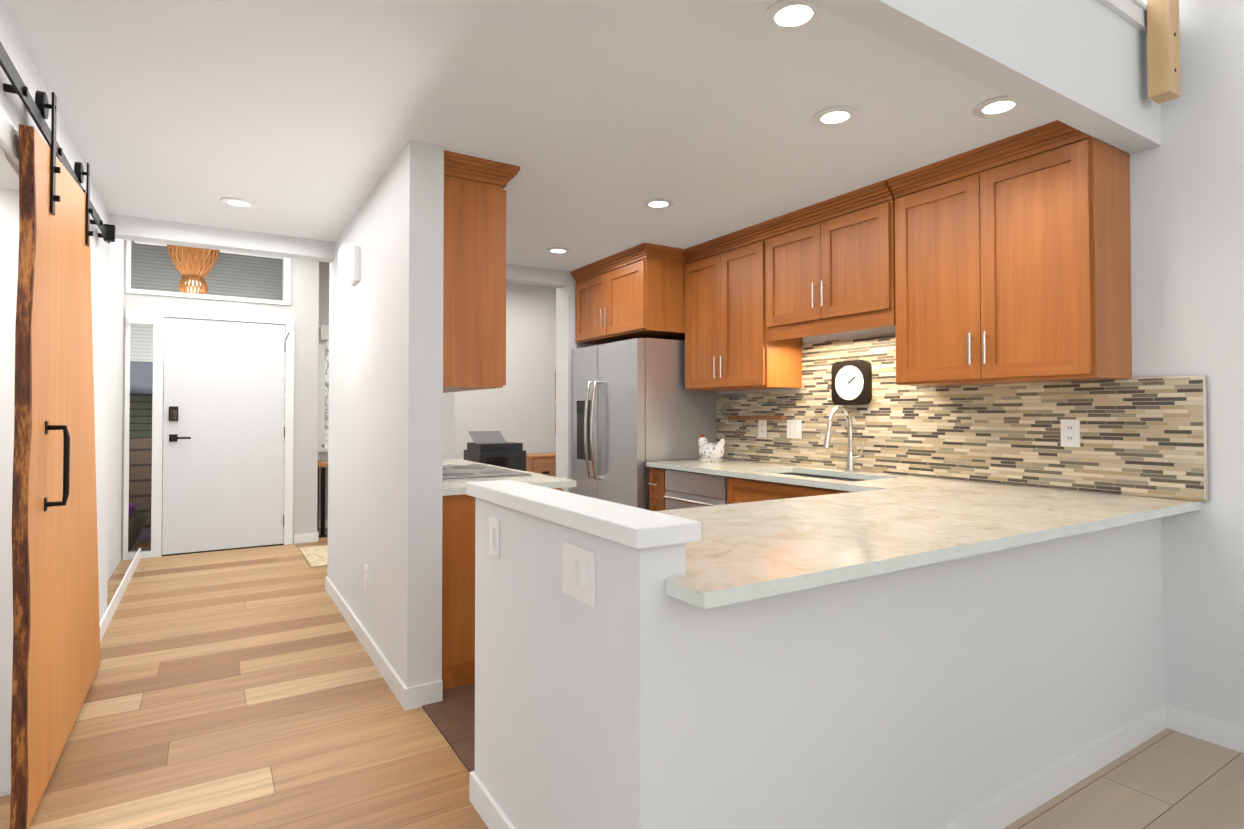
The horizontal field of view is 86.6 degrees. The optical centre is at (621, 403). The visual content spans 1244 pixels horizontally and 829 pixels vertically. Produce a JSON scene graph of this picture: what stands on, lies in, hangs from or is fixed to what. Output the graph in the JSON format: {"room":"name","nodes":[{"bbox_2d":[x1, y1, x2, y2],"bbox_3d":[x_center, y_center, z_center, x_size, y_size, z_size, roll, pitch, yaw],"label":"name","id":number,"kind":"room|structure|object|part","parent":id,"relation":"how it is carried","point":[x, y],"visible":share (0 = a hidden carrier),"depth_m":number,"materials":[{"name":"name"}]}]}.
{"room":"kitchen","nodes":[
{"label":"kitchen","id":0,"kind":"room"},
{"bbox_2d":[0,0,123,620],"bbox_3d":[-2.561,-1.061,2.970,0.240,4.600,5.960,1,-1,-32],"label":"wall","id":1,"kind":"structure","parent":0,"point":[107,275],"depth_m":3.54,"materials":[{"name":"white paint"}]},
{"bbox_2d":[0,104,18,796],"bbox_3d":[-1.726,0.219,1.740,0.136,2.005,0.990,1,-1,-32],"label":"door frame","id":2,"kind":"structure","parent":1,"relation":"attached to","point":[9,192],"depth_m":2.07,"materials":[{"name":"white"}]},
{"bbox_2d":[0,42,115,828],"bbox_3d":[-1.990,0.124,2.378,0.119,2.172,2.420,1,-1,-32],"label":"barn door","id":3,"kind":"structure","parent":1,"relation":"in","point":[56,645],"depth_m":2.06,"materials":[{"name":"brown wood"}]},
{"bbox_3d":[-2.005,-0.774,2.382,0.083,0.375,2.420,1,-1,-32],"label":"barn door rail","id":4,"kind":"part","parent":3,"relation":"part of","materials":[{"name":"black metal"}]},
{"bbox_2d":[100,548,140,641],"bbox_3d":[-2.954,1.210,3.805,0.012,0.085,3.830,1,-1,-32],"label":"baseboard","id":5,"kind":"structure","parent":1,"relation":"attached to","point":[115,601],"depth_m":4.11,"materials":[{"name":"white"}]},
{"bbox_2d":[134,241,282,258],"bbox_3d":[-1.384,-1.538,6.516,5.740,0.100,2.720,1,-1,-32],"label":"ceiling","id":6,"kind":"structure","parent":0,"point":[149,243],"depth_m":6.52,"materials":[{"name":"white paint"}]},
{"bbox_2d":[121,240,318,559],"bbox_3d":[-3.486,-0.158,5.822,1.460,2.880,0.120,1,-1,-32],"label":"wall","id":7,"kind":"structure","parent":0,"point":[302,309],"depth_m":6.07,"materials":[{"name":"grey paint"}]},
{"bbox_2d":[128,315,153,324],"bbox_3d":[-3.955,-0.684,5.428,0.170,0.060,0.034,1,-1,-32],"label":"blinds","id":8,"kind":"object","parent":7,"relation":"attached to","point":[140,319],"visible":0.93,"depth_m":5.42,"materials":[{"name":"white"}]},
{"bbox_2d":[123,240,293,559],"bbox_3d":[-3.531,-0.065,5.712,1.240,2.690,0.016,1,-1,-32],"label":"trim","id":9,"kind":"structure","parent":7,"relation":"attached to","point":[158,315],"depth_m":5.50,"materials":[{"name":"white wood"}]},
{"bbox_2d":[162,317,289,555],"bbox_3d":[-3.438,0.283,5.764,0.939,1.996,0.097,1,-1,-32],"label":"front door","id":10,"kind":"structure","parent":7,"relation":"in","point":[223,435],"depth_m":5.74,"materials":[{"name":"white paint"},{"name":"dark bronze"}]},
{"bbox_2d":[308,527,319,541],"bbox_3d":[-3.022,1.249,6.448,0.012,0.085,0.752,1,-1,-32],"label":"baseboard","id":11,"kind":"structure","parent":7,"relation":"attached to","point":[314,536],"depth_m":6.11,"materials":[{"name":"white"}]},
{"bbox_2d":[318,261,555,519],"bbox_3d":[-1.504,-0.126,7.953,4.400,2.880,0.120,1,-1,-32],"label":"wall","id":12,"kind":"structure","parent":0,"point":[519,407],"depth_m":8.02,"materials":[{"name":"grey paint"}]},
{"bbox_2d":[128,243,328,547],"bbox_3d":[-3.240,-0.049,6.413,2.435,2.600,0.766,1,-1,-32],"label":"glazing","id":13,"kind":"object","parent":12,"relation":"attached to","point":[149,334],"visible":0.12,"depth_m":5.56,"materials":[{"name":"clear glass"}]},
{"bbox_2d":[318,325,328,451],"bbox_3d":[-2.772,-0.148,7.133,1.000,1.320,0.130,1,-1,-32],"label":"window","id":14,"kind":"structure","parent":12,"relation":"in","point":[322,446],"depth_m":6.85,"materials":[{"name":"white"}]},
{"bbox_2d":[320,326,328,339],"bbox_3d":[-2.733,-0.724,7.079,0.920,0.130,0.042,1,-1,-32],"label":"window blind","id":15,"kind":"object","parent":14,"relation":"attached to","point":[324,333],"visible":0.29,"depth_m":6.84,"materials":[{"name":"white plastic"}]},
{"bbox_2d":[319,519,327,527],"bbox_3d":[-1.469,1.270,7.876,4.160,0.085,0.012,1,-1,-32],"label":"baseboard","id":16,"kind":"structure","parent":12,"relation":"attached to","point":[326,521],"depth_m":6.86,"materials":[{"name":"white"}]},
{"bbox_2d":[555,364,555,434],"bbox_3d":[-0.715,-0.045,8.350,0.280,0.890,0.033,1,-1,-32],"label":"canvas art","id":17,"kind":"object","parent":12,"relation":"attached to","point":[555,399],"visible":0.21,"depth_m":8.28},
{"bbox_2d":[422,683,474,771],"bbox_3d":[0.054,1.246,3.523,2.360,0.004,3.610,1,-1,-32],"label":"floor","id":18,"kind":"structure","parent":0,"point":[451,715],"depth_m":2.57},
{"bbox_2d":[442,488,563,689],"bbox_3d":[-0.672,0.824,3.213,0.621,0.838,0.520,1,-1,-32],"label":"base cabinet","id":19,"kind":"object","parent":18,"relation":"on","point":[458,590],"visible":0.25,"depth_m":2.87,"materials":[{"name":"brown wood"}]},
{"bbox_2d":[442,458,575,495],"bbox_3d":[-0.998,0.397,3.788,0.668,0.030,1.870,1,-1,-32],"label":"countertop","id":20,"kind":"structure","parent":19,"relation":"on","point":[454,487],"depth_m":3.18,"materials":[{"name":"white stone"}]},
{"bbox_2d":[443,464,531,479],"bbox_3d":[-0.881,0.374,3.619,0.490,0.008,0.790,1,-1,-32],"label":"glass cooktop","id":21,"kind":"object","parent":20,"relation":"in","point":[460,472],"visible":0.75,"depth_m":3.50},
{"bbox_2d":[572,338,716,509],"bbox_3d":[0.111,0.419,4.938,0.772,1.700,0.930,1,-1,-32],"label":"refrigerator","id":22,"kind":"object","parent":18,"relation":"on","point":[636,406],"visible":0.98,"depth_m":4.59,"materials":[{"name":"silver metal"}]},
{"bbox_2d":[648,467,667,510],"bbox_3d":[0.472,0.843,4.464,0.658,0.838,0.190,1,-1,-32],"label":"base cabinet","id":23,"kind":"object","parent":18,"relation":"on","point":[656,483],"visible":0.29,"depth_m":4.31,"materials":[{"name":"brown wood"}]},
{"bbox_2d":[663,469,728,509],"bbox_3d":[0.665,0.839,4.124,0.650,0.836,0.588,1,-1,-32],"label":"dishwasher","id":24,"kind":"object","parent":18,"relation":"on","point":[685,489],"visible":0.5,"depth_m":3.98,"materials":[{"name":"grey metal"}]},
{"bbox_2d":[727,472,861,503],"bbox_3d":[1.068,0.829,3.508,0.658,0.838,0.877,1,-1,-32],"label":"base cabinet","id":25,"kind":"object","parent":18,"relation":"on","point":[741,490],"visible":0.04,"depth_m":3.49,"materials":[{"name":"brown wood"}]},
{"bbox_3d":[0.618,0.808,2.144,1.660,0.838,0.658,1,-1,-32],"label":"base cabinet","id":26,"kind":"object","parent":18,"relation":"on","visible":0},
{"bbox_2d":[655,483,1129,608],"bbox_3d":[0.633,0.370,2.003,1.680,0.030,0.864,1,-1,-32],"label":"countertop","id":27,"kind":"structure","parent":26,"relation":"on","point":[874,523],"depth_m":1.79,"materials":[{"name":"beige stone"}]},
{"bbox_2d":[646,459,1200,523],"bbox_3d":[1.147,0.391,3.407,0.638,0.030,2.704,1,-1,-32],"label":"countertop","id":28,"kind":"structure","parent":26,"relation":"on","point":[1141,508],"depth_m":3.00,"materials":[{"name":"white stone"}]},
{"bbox_2d":[698,434,724,461],"bbox_3d":[0.593,0.299,4.413,0.167,0.181,0.275,1,-1,-32],"label":"figurine","id":29,"kind":"object","parent":28,"relation":"on","point":[710,452],"visible":1,"depth_m":4.35,"materials":[{"name":"ceramic"}]},
{"bbox_2d":[780,473,864,481],"bbox_3d":[1.056,0.516,3.534,0.378,0.212,0.738,1,-1,-32],"label":"undermount sink","id":30,"kind":"object","parent":28,"relation":"in","point":[825,477],"visible":0.04,"depth_m":3.74,"materials":[{"name":"silver metal"}]},
{"bbox_2d":[823,405,864,471],"bbox_3d":[1.208,0.195,3.603,0.243,0.366,0.112,1,-1,-32],"label":"faucet","id":31,"kind":"object","parent":28,"relation":"on","point":[851,457],"visible":0.98,"depth_m":3.65,"materials":[{"name":"silver metal"}]},
{"bbox_2d":[327,139,602,828],"bbox_3d":[-0.964,0.082,2.969,0.141,2.315,3.704,1,-1,-32],"label":"wall","id":32,"kind":"structure","parent":0,"point":[385,452],"depth_m":2.71,"materials":[{"name":"white paint"}]},
{"bbox_2d":[329,384,331,401],"bbox_3d":[-1.945,-0.069,4.401,0.010,0.116,0.072,1,-1,-32],"label":"light switch","id":33,"kind":"object","parent":32,"relation":"attached to","point":[330,392],"visible":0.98,"depth_m":4.39,"materials":[{"name":"white plastic"}]},
{"bbox_2d":[335,244,359,285],"bbox_3d":[-1.512,-0.758,3.632,0.099,0.185,0.200,1,-1,-32],"label":"light","id":34,"kind":"object","parent":32,"relation":"attached to","point":[348,265],"visible":1,"depth_m":3.56,"materials":[{"name":"white plastic"}]},
{"bbox_2d":[364,564,367,589],"bbox_3d":[-1.304,0.885,3.360,0.008,0.116,0.072,1,-1,-32],"label":"outlet","id":35,"kind":"object","parent":32,"relation":"attached to","point":[365,576],"visible":0.98,"depth_m":3.35,"materials":[{"name":"white plastic"}]},
{"bbox_2d":[325,576,419,709],"bbox_3d":[-1.426,1.206,3.576,0.039,0.085,2.157,1,-1,-32],"label":"baseboard","id":36,"kind":"structure","parent":32,"relation":"attached to","point":[409,698],"depth_m":3.08,"materials":[{"name":"white"}]},
{"bbox_2d":[443,150,519,392],"bbox_3d":[-0.868,-0.568,3.301,0.358,1.005,0.958,1,-1,-32],"label":"upper cabinet","id":37,"kind":"object","parent":32,"relation":"attached to","point":[474,300],"visible":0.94,"depth_m":2.93,"materials":[{"name":"brown wood"}]},
{"bbox_2d":[469,771,514,828],"bbox_3d":[-0.223,1.177,1.650,0.012,0.085,0.922,1,-1,-32],"label":"baseboard","id":38,"kind":"structure","parent":32,"relation":"attached to","point":[492,815],"depth_m":1.92,"materials":[{"name":"white wood"}]},
{"bbox_2d":[489,516,499,557],"bbox_3d":[-0.370,0.386,1.899,0.010,0.108,0.072,1,-1,-32],"label":"light switch","id":39,"kind":"object","parent":32,"relation":"attached to","point":[494,536],"visible":1,"depth_m":1.89,"materials":[{"name":"white plastic"}]},
{"bbox_2d":[562,541,595,606],"bbox_3d":[-0.099,0.377,1.465,0.010,0.116,0.146,1,-1,-32],"label":"light switch","id":40,"kind":"object","parent":32,"relation":"attached to","point":[578,572],"visible":1,"depth_m":1.46,"materials":[{"name":"white plastic"}]},
{"bbox_2d":[466,480,700,548],"bbox_3d":[-0.164,0.261,1.685,0.154,0.039,0.974,1,-1,-32],"label":"half wall cap","id":41,"kind":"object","parent":32,"relation":"on","point":[634,527],"depth_m":1.45,"materials":[{"name":"white"}]},
{"bbox_2d":[443,271,597,492],"bbox_3d":[-0.068,-0.161,5.625,4.186,2.880,0.330,1,-1,-32],"label":"wall","id":42,"kind":"structure","parent":0,"point":[566,343],"depth_m":5.24,"materials":[{"name":"white paint"}]},
{"bbox_2d":[2,0,1055,271],"bbox_3d":[-0.538,-1.224,3.234,3.710,0.305,3.737,1,-1,-32],"label":"ceiling","id":43,"kind":"structure","parent":0,"point":[598,122],"depth_m":2.42,"materials":[{"name":"white paint"}]},
{"bbox_2d":[221,198,256,207],"bbox_3d":[-2.037,-1.063,3.510,0.168,0.007,0.168,1,-1,-32],"label":"recessed light","id":44,"kind":"object","parent":43,"relation":"in","point":[238,203],"visible":1,"depth_m":3.50,"materials":[{"name":"white"}]},
{"bbox_2d":[109,214,566,287],"bbox_3d":[-1.439,-0.995,4.677,3.710,0.110,0.130,1,-1,-32],"label":"header beam","id":45,"kind":"structure","parent":43,"relation":"attached to","point":[174,233],"depth_m":4.06,"materials":[{"name":"white paint"}]},
{"bbox_2d":[546,247,569,253],"bbox_3d":[-0.440,-1.048,4.540,0.168,0.007,0.168,1,-1,-32],"label":"recessed light","id":46,"kind":"object","parent":43,"relation":"in","point":[556,250],"visible":0.98,"depth_m":4.53,"materials":[{"name":"white"}]},
{"bbox_2d":[643,198,673,208],"bbox_3d":[0.195,-1.063,3.522,0.168,0.007,0.168,1,-1,-32],"label":"recessed light","id":47,"kind":"object","parent":43,"relation":"in","point":[659,203],"visible":0.98,"depth_m":3.51,"materials":[{"name":"white"}]},
{"bbox_2d":[763,0,824,32],"bbox_3d":[0.482,-1.088,1.851,0.168,0.007,0.168,1,-1,-32],"label":"recessed light","id":48,"kind":"object","parent":43,"relation":"in","point":[786,16],"visible":0.96,"depth_m":1.85,"materials":[{"name":"white"}]},
{"bbox_2d":[812,106,858,126],"bbox_3d":[0.804,-1.078,2.487,0.168,0.007,0.168,1,-1,-32],"label":"recessed light","id":49,"kind":"object","parent":43,"relation":"in","point":[836,116],"visible":1,"depth_m":2.48,"materials":[{"name":"white"}]},
{"bbox_2d":[803,0,1160,153],"bbox_3d":[0.477,-1.203,1.605,3.710,0.396,0.100,1,-1,-32],"label":"fascia beam","id":50,"kind":"structure","parent":43,"relation":"attached to","point":[1081,65],"depth_m":2.10,"materials":[{"name":"white paint"}]},
{"bbox_2d":[1097,0,1146,35],"bbox_3d":[0.485,-1.434,1.596,3.710,0.075,0.130,1,-1,-32],"label":"trim","id":51,"kind":"structure","parent":50,"relation":"attached to","point":[1133,13],"depth_m":2.38,"materials":[{"name":"white wood"}]},
{"bbox_2d":[1147,0,1179,103],"bbox_3d":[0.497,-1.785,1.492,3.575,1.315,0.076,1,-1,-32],"label":"railing post","id":52,"kind":"object","parent":50,"relation":"attached to","point":[1163,43],"visible":1,"depth_m":2.38,"materials":[{"name":"brown wood"}]},
{"bbox_2d":[973,96,1023,117],"bbox_3d":[1.373,-1.080,2.406,0.168,0.007,0.168,1,-1,-32],"label":"recessed light","id":53,"kind":"object","parent":43,"relation":"in","point":[998,106],"visible":0.81,"depth_m":2.41,"materials":[{"name":"white"}]},
{"bbox_2d":[0,528,1243,828],"bbox_3d":[-0.287,1.250,1.973,8.400,0.050,11.320,1,-1,-32],"label":"floor","id":54,"kind":"structure","parent":0,"point":[246,688],"depth_m":2.39,"materials":[{"name":"brown wood"}]},
{"bbox_2d":[299,545,327,567],"bbox_3d":[-2.152,1.275,5.730,1.090,0.009,0.830,1,-1,-32],"label":"entry rug","id":55,"kind":"object","parent":54,"relation":"on","point":[315,556],"visible":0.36,"depth_m":5.49,"materials":[{"name":"beige fabric"}]},
{"bbox_2d":[317,460,327,536],"bbox_3d":[-2.640,0.946,6.810,0.980,0.702,0.550,1,-1,-32],"label":"console table","id":56,"kind":"object","parent":54,"relation":"on","point":[323,464],"visible":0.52,"depth_m":6.37,"materials":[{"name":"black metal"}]},
{"bbox_2d":[526,453,555,476],"bbox_3d":[-0.856,0.964,7.957,0.700,0.700,0.450,1,-1,-32],"label":"dresser","id":57,"kind":"object","parent":54,"relation":"on","point":[543,463],"visible":0.29,"depth_m":7.69,"materials":[{"name":"brown wood"}]},
{"bbox_3d":[-1.088,0.946,5.739,0.620,0.670,0.550,1,-1,-32],"label":"table","id":58,"kind":"object","parent":54,"relation":"on","visible":0},
{"bbox_2d":[464,431,525,470],"bbox_3d":[-1.122,0.430,5.764,0.420,0.360,0.464,1,-1,-32],"label":"printer","id":59,"kind":"object","parent":58,"relation":"on","point":[494,448],"visible":0.81,"depth_m":5.62,"materials":[{"name":"grey plastic"}]},
{"bbox_2d":[603,517,1163,828],"bbox_3d":[1.022,0.754,1.940,2.400,0.940,0.114,1,-1,-32],"label":"wall","id":60,"kind":"structure","parent":0,"point":[940,695],"depth_m":1.62,"materials":[{"name":"white paint"}]},
{"bbox_2d":[942,704,1171,828],"bbox_3d":[1.042,1.181,1.871,2.392,0.085,0.012,1,-1,-32],"label":"baseboard","id":61,"kind":"structure","parent":60,"relation":"attached to","point":[1016,803],"depth_m":2.09,"materials":[{"name":"white wood"}]},
{"bbox_2d":[717,0,1243,727],"bbox_3d":[2.408,-1.073,2.126,0.120,4.600,8.670,1,-1,-32],"label":"wall","id":62,"kind":"structure","parent":0,"point":[1187,246],"depth_m":2.43,"materials":[{"name":"white paint"}]},
{"bbox_2d":[571,242,686,344],"bbox_3d":[0.163,-0.763,4.955,0.688,0.565,1.046,1,-1,-32],"label":"upper cabinet","id":63,"kind":"object","parent":62,"relation":"attached to","point":[637,291],"visible":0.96,"depth_m":4.57,"materials":[{"name":"brown wood"}]},
{"bbox_2d":[685,224,802,390],"bbox_3d":[0.756,-0.573,4.313,0.358,0.965,0.782,1,-1,-32],"label":"upper cabinet","id":64,"kind":"object","parent":62,"relation":"attached to","point":[729,346],"visible":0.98,"depth_m":4.16,"materials":[{"name":"brown wood"}]},
{"bbox_2d":[728,415,785,419],"bbox_3d":[0.885,0.096,4.377,0.039,0.028,0.510,1,-1,-32],"label":"ledge shelf","id":65,"kind":"object","parent":62,"relation":"attached to","point":[737,417],"visible":1,"depth_m":4.35,"materials":[{"name":"brown wood"}]},
{"bbox_2d":[759,180,895,341],"bbox_3d":[1.189,-0.719,3.620,0.358,0.695,0.857,1,-1,-32],"label":"upper cabinet","id":66,"kind":"object","parent":62,"relation":"attached to","point":[830,266],"visible":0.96,"depth_m":3.48,"materials":[{"name":"brown wood"}]},
{"bbox_2d":[716,333,1208,501],"bbox_3d":[1.407,0.003,3.587,0.012,0.748,2.766,1,-1,-32],"label":"tile backsplash","id":67,"kind":"structure","parent":62,"relation":"attached to","point":[1143,436],"depth_m":3.08,"materials":[{"name":"tile"}]},
{"bbox_2d":[758,420,766,436],"bbox_3d":[0.924,0.165,4.344,0.008,0.116,0.072,1,-1,-32],"label":"outlet","id":68,"kind":"object","parent":67,"relation":"attached to","point":[762,428],"visible":1,"depth_m":4.34,"materials":[{"name":"white plastic"}]},
{"bbox_2d":[787,420,801,438],"bbox_3d":[1.070,0.161,4.108,0.010,0.116,0.118,1,-1,-32],"label":"light switch","id":69,"kind":"object","parent":67,"relation":"attached to","point":[794,428],"visible":1,"depth_m":4.10,"materials":[{"name":"white plastic"}]},
{"bbox_2d":[831,360,871,404],"bbox_3d":[1.292,-0.114,3.726,0.041,0.250,0.250,1,-1,-32],"label":"wall clock","id":70,"kind":"object","parent":67,"relation":"attached to","point":[851,382],"visible":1,"depth_m":3.70,"materials":[{"name":"brown metal"}]},
{"bbox_2d":[1060,419,1079,446],"bbox_3d":[1.894,0.127,2.788,0.008,0.116,0.072,1,-1,-32],"label":"outlet","id":71,"kind":"object","parent":67,"relation":"attached to","point":[1070,432],"visible":1,"depth_m":2.79,"materials":[{"name":"white plastic"}]},
{"bbox_2d":[888,120,1131,385],"bbox_3d":[1.646,-0.584,2.885,0.358,0.985,0.845,1,-1,-32],"label":"upper cabinet","id":72,"kind":"object","parent":62,"relation":"attached to","point":[1013,259],"visible":0.94,"depth_m":2.69,"materials":[{"name":"brown wood"}]},
{"bbox_2d":[1172,706,1243,752],"bbox_3d":[3.355,1.159,0.448,0.012,0.085,4.876,1,-1,-32],"label":"baseboard","id":73,"kind":"structure","parent":62,"relation":"attached to","point":[1221,733],"depth_m":2.40,"materials":[{"name":"white wood"}]},
{"label":"outside","id":74,"kind":"structure","parent":0,"visible":0},
{"bbox_2d":[135,528,150,542],"bbox_3d":[-5.365,1.324,6.257,3.915,0.050,2.635,1,-1,-32],"label":"porch","id":75,"kind":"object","parent":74,"point":[145,537],"depth_m":6.44,"materials":[{"name":"grey"}]},
{"bbox_2d":[128,503,147,550],"bbox_3d":[-4.385,1.071,5.714,0.450,0.437,0.450,1,-1,-32],"label":"planter","id":76,"kind":"object","parent":75,"relation":"on","point":[139,520],"depth_m":5.71,"materials":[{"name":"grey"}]},
{"bbox_2d":[129,240,285,528],"bbox_3d":[-5.365,-0.176,6.280,3.915,3.030,2.635,1,-1,-32],"label":"porch","id":77,"kind":"object","parent":75,"relation":"on","point":[259,287],"depth_m":6.83,"materials":[{"name":"white"}]},
{"bbox_2d":[167,244,219,294],"bbox_3d":[-4.096,-1.308,6.307,0.446,0.602,0.442,1,-1,-32],"label":"pendant lamp","id":78,"kind":"object","parent":77,"relation":"hanging from","point":[196,282],"depth_m":6.21,"materials":[{"name":"brown wood"}]},
{"bbox_2d":[129,361,327,467],"bbox_3d":[-11.635,0.319,14.994,9.300,5.200,7.000,1,-1,-32],"label":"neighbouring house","id":79,"kind":"structure","parent":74,"point":[142,405],"depth_m":12.88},
{"bbox_2d":[284,340,328,459],"bbox_3d":[-5.138,-0.859,9.699,10.098,4.802,3.492,0,-1,-10],"label":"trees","id":80,"kind":"object","parent":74,"point":[326,382],"depth_m":8.39,"materials":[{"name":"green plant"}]}
]}

